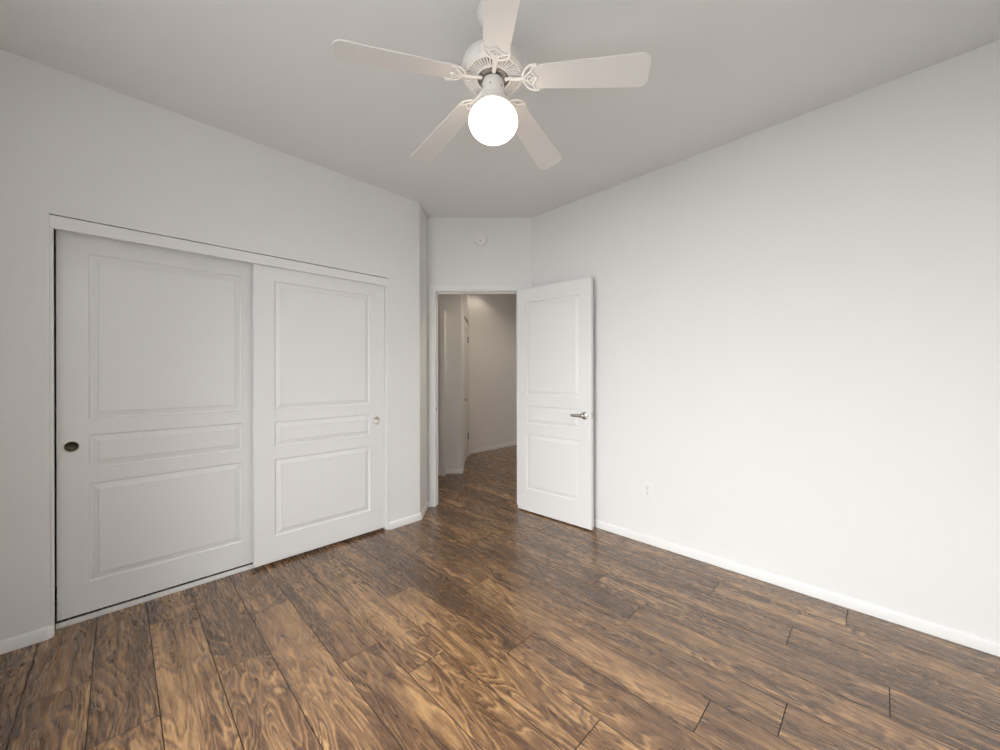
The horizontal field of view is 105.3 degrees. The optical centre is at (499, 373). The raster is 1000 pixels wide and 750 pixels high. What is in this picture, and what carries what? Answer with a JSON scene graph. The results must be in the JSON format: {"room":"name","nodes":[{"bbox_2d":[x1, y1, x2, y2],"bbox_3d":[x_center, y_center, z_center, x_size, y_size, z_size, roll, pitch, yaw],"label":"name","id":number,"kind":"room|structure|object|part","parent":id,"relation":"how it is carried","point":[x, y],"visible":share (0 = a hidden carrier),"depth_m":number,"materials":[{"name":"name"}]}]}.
{"room":"empty bedroom","nodes":[
{"label":"empty bedroom","id":0,"kind":"room"},
{"bbox_2d":[54,229,56,585],"bbox_3d":[-1.935,-0.103,2.663,2.470,2.740,0.660,0,0,-45],"label":"wall","id":1,"kind":"structure","parent":0,"point":[55,443],"depth_m":2.27,"materials":[{"name":"paint"}]},
{"bbox_2d":[0,49,426,640],"bbox_3d":[-1.602,-0.104,2.628,2.691,2.740,0.340,0,0,-45],"label":"wall","id":2,"kind":"structure","parent":0,"point":[73,147],"depth_m":2.03,"materials":[{"name":"paint"}]},
{"bbox_2d":[37,626,52,642],"bbox_3d":[-2.164,1.238,1.817,0.021,0.059,0.056,0,0,29],"label":"baseboard","id":3,"kind":"structure","parent":2,"relation":"attached to","point":[45,633],"depth_m":1.81,"materials":[{"name":"paint"}]},
{"bbox_2d":[49,228,54,636],"bbox_3d":[-2.166,0.253,1.844,0.012,2.029,0.031,0,0,-45],"label":"trim","id":4,"kind":"structure","parent":2,"relation":"attached to","point":[51,230],"depth_m":1.83,"materials":[{"name":"paint"}]},
{"bbox_2d":[56,229,252,620],"bbox_3d":[-1.905,0.248,2.220,0.883,1.969,0.038,0,0,-45],"label":"door","id":5,"kind":"structure","parent":2,"relation":"in","point":[154,344],"depth_m":2.13,"materials":[{"name":"paint"}]},
{"bbox_3d":[-2.171,0.372,1.931,0.063,0.063,0.004,0,0,-45],"label":"finger pull","id":6,"kind":"part","parent":5,"relation":"part of","materials":[{"name":"brown metal"}]},
{"bbox_2d":[64,442,78,451],"bbox_3d":[-2.174,0.372,1.935,0.050,0.050,0.010,0,0,-45],"label":"door handle","id":7,"kind":"object","parent":5,"relation":"on","point":[68,446],"depth_m":1.94,"materials":[{"name":"brown metal"}]},
{"bbox_2d":[0,500,429,654],"bbox_3d":[-1.466,1.237,2.528,0.220,0.058,2.706,0,0,40],"label":"baseboard","id":8,"kind":"structure","parent":2,"relation":"attached to","point":[29,638],"depth_m":1.78,"materials":[{"name":"paint"}]},
{"bbox_2d":[49,215,387,285],"bbox_3d":[-1.535,-0.732,2.460,1.778,0.063,0.018,0,0,-45],"label":"trim","id":9,"kind":"structure","parent":2,"relation":"attached to","point":[55,222],"depth_m":2.22,"materials":[{"name":"paint"}]},
{"bbox_2d":[56,528,380,629],"bbox_3d":[-1.582,1.253,2.506,1.746,0.026,0.012,0,0,-45],"label":"trim","id":10,"kind":"structure","parent":2,"relation":"attached to","point":[225,574],"depth_m":2.13,"materials":[{"name":"paint"}]},
{"bbox_2d":[252,263,384,567],"bbox_3d":[-1.266,0.253,2.774,0.910,1.981,0.038,0,0,-45],"label":"door","id":11,"kind":"structure","parent":2,"relation":"in","point":[318,341],"depth_m":2.71,"materials":[{"name":"paint"}]},
{"bbox_2d":[383,286,388,529],"bbox_3d":[-0.950,0.250,3.120,0.020,2.029,0.124,0,0,-45],"label":"trim","id":12,"kind":"structure","parent":2,"relation":"attached to","point":[386,527],"depth_m":3.08,"materials":[{"name":"paint"}]},
{"bbox_2d":[438,294,462,468],"bbox_3d":[-0.917,-0.105,4.855,0.867,2.740,0.100,0,0,0],"label":"wall","id":13,"kind":"structure","parent":0,"point":[451,304],"depth_m":4.80,"materials":[{"name":"paint"}]},
{"bbox_2d":[438,311,445,475],"bbox_3d":[-0.789,0.246,4.747,0.221,2.036,0.115,0,0,0],"label":"trim","id":14,"kind":"structure","parent":13,"relation":"attached to","point":[441,314],"depth_m":4.69,"materials":[{"name":"paint"}]},
{"bbox_2d":[446,467,463,473],"bbox_3d":[-0.572,1.235,4.862,0.208,0.058,0.137,0,0,0],"label":"baseboard","id":15,"kind":"structure","parent":13,"relation":"attached to","point":[448,471],"depth_m":4.79,"materials":[{"name":"paint"}]},
{"bbox_2d":[462,294,468,395],"bbox_3d":[-0.533,-0.106,5.461,0.100,2.740,1.111,0,0,0],"label":"wall","id":16,"kind":"structure","parent":0,"point":[465,297],"depth_m":5.07,"materials":[{"name":"paint"}]},
{"bbox_2d":[464,318,468,463],"bbox_3d":[-0.481,0.244,5.404,0.088,2.014,0.801,0,0,0],"label":"door","id":17,"kind":"structure","parent":16,"relation":"in","point":[466,338],"depth_m":5.51,"materials":[{"name":"paint"}]},
{"bbox_2d":[463,310,469,466],"bbox_3d":[-0.476,0.218,5.400,0.012,2.090,0.930,0,0,0],"label":"trim","id":18,"kind":"structure","parent":16,"relation":"attached to","point":[464,313],"depth_m":5.14,"materials":[{"name":"paint"}]},
{"bbox_2d":[427,218,530,499],"bbox_3d":[-0.208,-0.107,3.681,1.184,2.740,0.120,0,0,0],"label":"wall","id":19,"kind":"structure","parent":0,"point":[453,255],"depth_m":3.62,"materials":[{"name":"paint"}]},
{"bbox_2d":[429,284,524,506],"bbox_3d":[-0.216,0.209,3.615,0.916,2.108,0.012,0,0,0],"label":"trim","id":20,"kind":"structure","parent":19,"relation":"attached to","point":[432,287],"depth_m":3.61,"materials":[{"name":"paint"}]},
{"bbox_2d":[474,232,487,245],"bbox_3d":[-0.180,-1.273,3.602,0.138,0.138,0.038,0,0,0],"label":"smoke detector","id":21,"kind":"object","parent":19,"relation":"attached to","point":[480,238],"visible":1,"depth_m":3.59,"materials":[{"name":"white plastic"}]},
{"bbox_2d":[517,277,593,529],"bbox_3d":[0.457,0.240,3.304,0.778,2.018,0.137,0,0,42],"label":"door","id":22,"kind":"structure","parent":19,"relation":"in","point":[556,453],"depth_m":3.25,"materials":[{"name":"paint"}]},
{"bbox_3d":[0.617,0.341,3.082,0.123,0.029,0.023,0,0,42],"label":"lever","id":23,"kind":"part","parent":22,"relation":"part of","materials":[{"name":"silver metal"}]},
{"bbox_2d":[469,294,516,449],"bbox_3d":[0.287,-0.108,6.814,2.358,2.740,0.100,0,0,-45],"label":"wall","id":24,"kind":"structure","parent":0,"point":[492,317],"depth_m":6.32,"materials":[{"name":"paint"}]},
{"bbox_2d":[0,445,999,749],"bbox_3d":[0.286,1.292,3.677,7.000,0.060,6.040,0,0,-45],"label":"floor","id":25,"kind":"structure","parent":0,"point":[483,621],"depth_m":1.67,"materials":[{"name":"brown wood"}]},
{"bbox_2d":[0,0,999,217],"bbox_3d":[0.250,-1.528,3.663,7.060,0.100,6.220,0,0,-45],"label":"ceiling","id":26,"kind":"structure","parent":0,"point":[264,72],"depth_m":1.84,"materials":[{"name":"paint"}]},
{"bbox_2d":[332,0,651,169],"bbox_3d":[-0.044,-1.214,1.592,1.165,0.526,1.137,0,0,-45],"label":"ceiling fan","id":27,"kind":"object","parent":26,"relation":"hanging from","point":[492,69],"visible":1,"depth_m":1.49,"materials":[{"name":"wood"}]},
{"bbox_3d":[-0.381,-1.154,1.417,0.445,0.079,0.131,0,0,-24],"label":"blade","id":28,"kind":"part","parent":27,"relation":"part of","materials":[{"name":"laminate"}]},
{"bbox_3d":[-0.273,-1.154,1.851,0.131,0.079,0.445,0,0,-42],"label":"blade","id":29,"kind":"part","parent":27,"relation":"part of","materials":[{"name":"laminate"}]},
{"bbox_2d":[464,53,521,96],"bbox_3d":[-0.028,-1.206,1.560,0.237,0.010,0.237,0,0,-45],"label":"motor","id":30,"kind":"object","parent":27,"relation":"attached to","point":[478,65],"depth_m":1.52,"materials":[{"name":"metal"}]},
{"bbox_3d":[-0.028,-1.022,1.560,0.201,0.142,0.201,0,0,-45],"label":"globe","id":31,"kind":"part","parent":27,"relation":"part of","materials":[{"name":"white glass"}]},
{"bbox_3d":[-0.001,-1.155,1.180,0.131,0.079,0.445,0,0,-6],"label":"blade","id":32,"kind":"part","parent":27,"relation":"part of","materials":[{"name":"laminate"}]},
{"bbox_3d":[0.173,-1.155,1.882,0.131,0.079,0.445,0,0,30],"label":"blade","id":33,"kind":"part","parent":27,"relation":"part of","materials":[{"name":"laminate"}]},
{"bbox_3d":[0.341,-1.156,1.468,0.445,0.079,0.131,0,0,12],"label":"blade","id":34,"kind":"part","parent":27,"relation":"part of","materials":[{"name":"laminate"}]},
{"bbox_2d":[531,40,999,642],"bbox_3d":[1.412,-0.111,2.592,0.120,2.740,3.028,0,0,-45],"label":"wall","id":35,"kind":"structure","parent":0,"point":[796,321],"depth_m":2.14,"materials":[{"name":"paint"}]},
{"bbox_2d":[643,481,651,498],"bbox_3d":[1.092,0.865,2.824,0.008,0.115,0.070,0,0,-45],"label":"wall outlet","id":36,"kind":"object","parent":35,"relation":"attached to","point":[647,487],"visible":1,"depth_m":2.82,"materials":[{"name":"white plastic"}]},
{"bbox_2d":[594,519,999,656],"bbox_3d":[1.340,1.230,2.574,0.012,0.058,2.908,0,0,-45],"label":"baseboard","id":37,"kind":"structure","parent":35,"relation":"attached to","point":[989,646],"depth_m":2.10,"materials":[{"name":"paint"}]},
{"bbox_3d":[0.787,-0.110,5.642,3.308,2.740,2.465,0,0,-45],"label":"wall","id":38,"kind":"structure","parent":0,"visible":0},
{"bbox_2d":[470,441,516,453],"bbox_3d":[1.079,1.230,5.931,2.291,0.058,2.265,0,0,-45],"label":"baseboard","id":39,"kind":"structure","parent":38,"relation":"attached to","point":[511,443],"depth_m":6.31,"materials":[{"name":"paint"}]}
]}

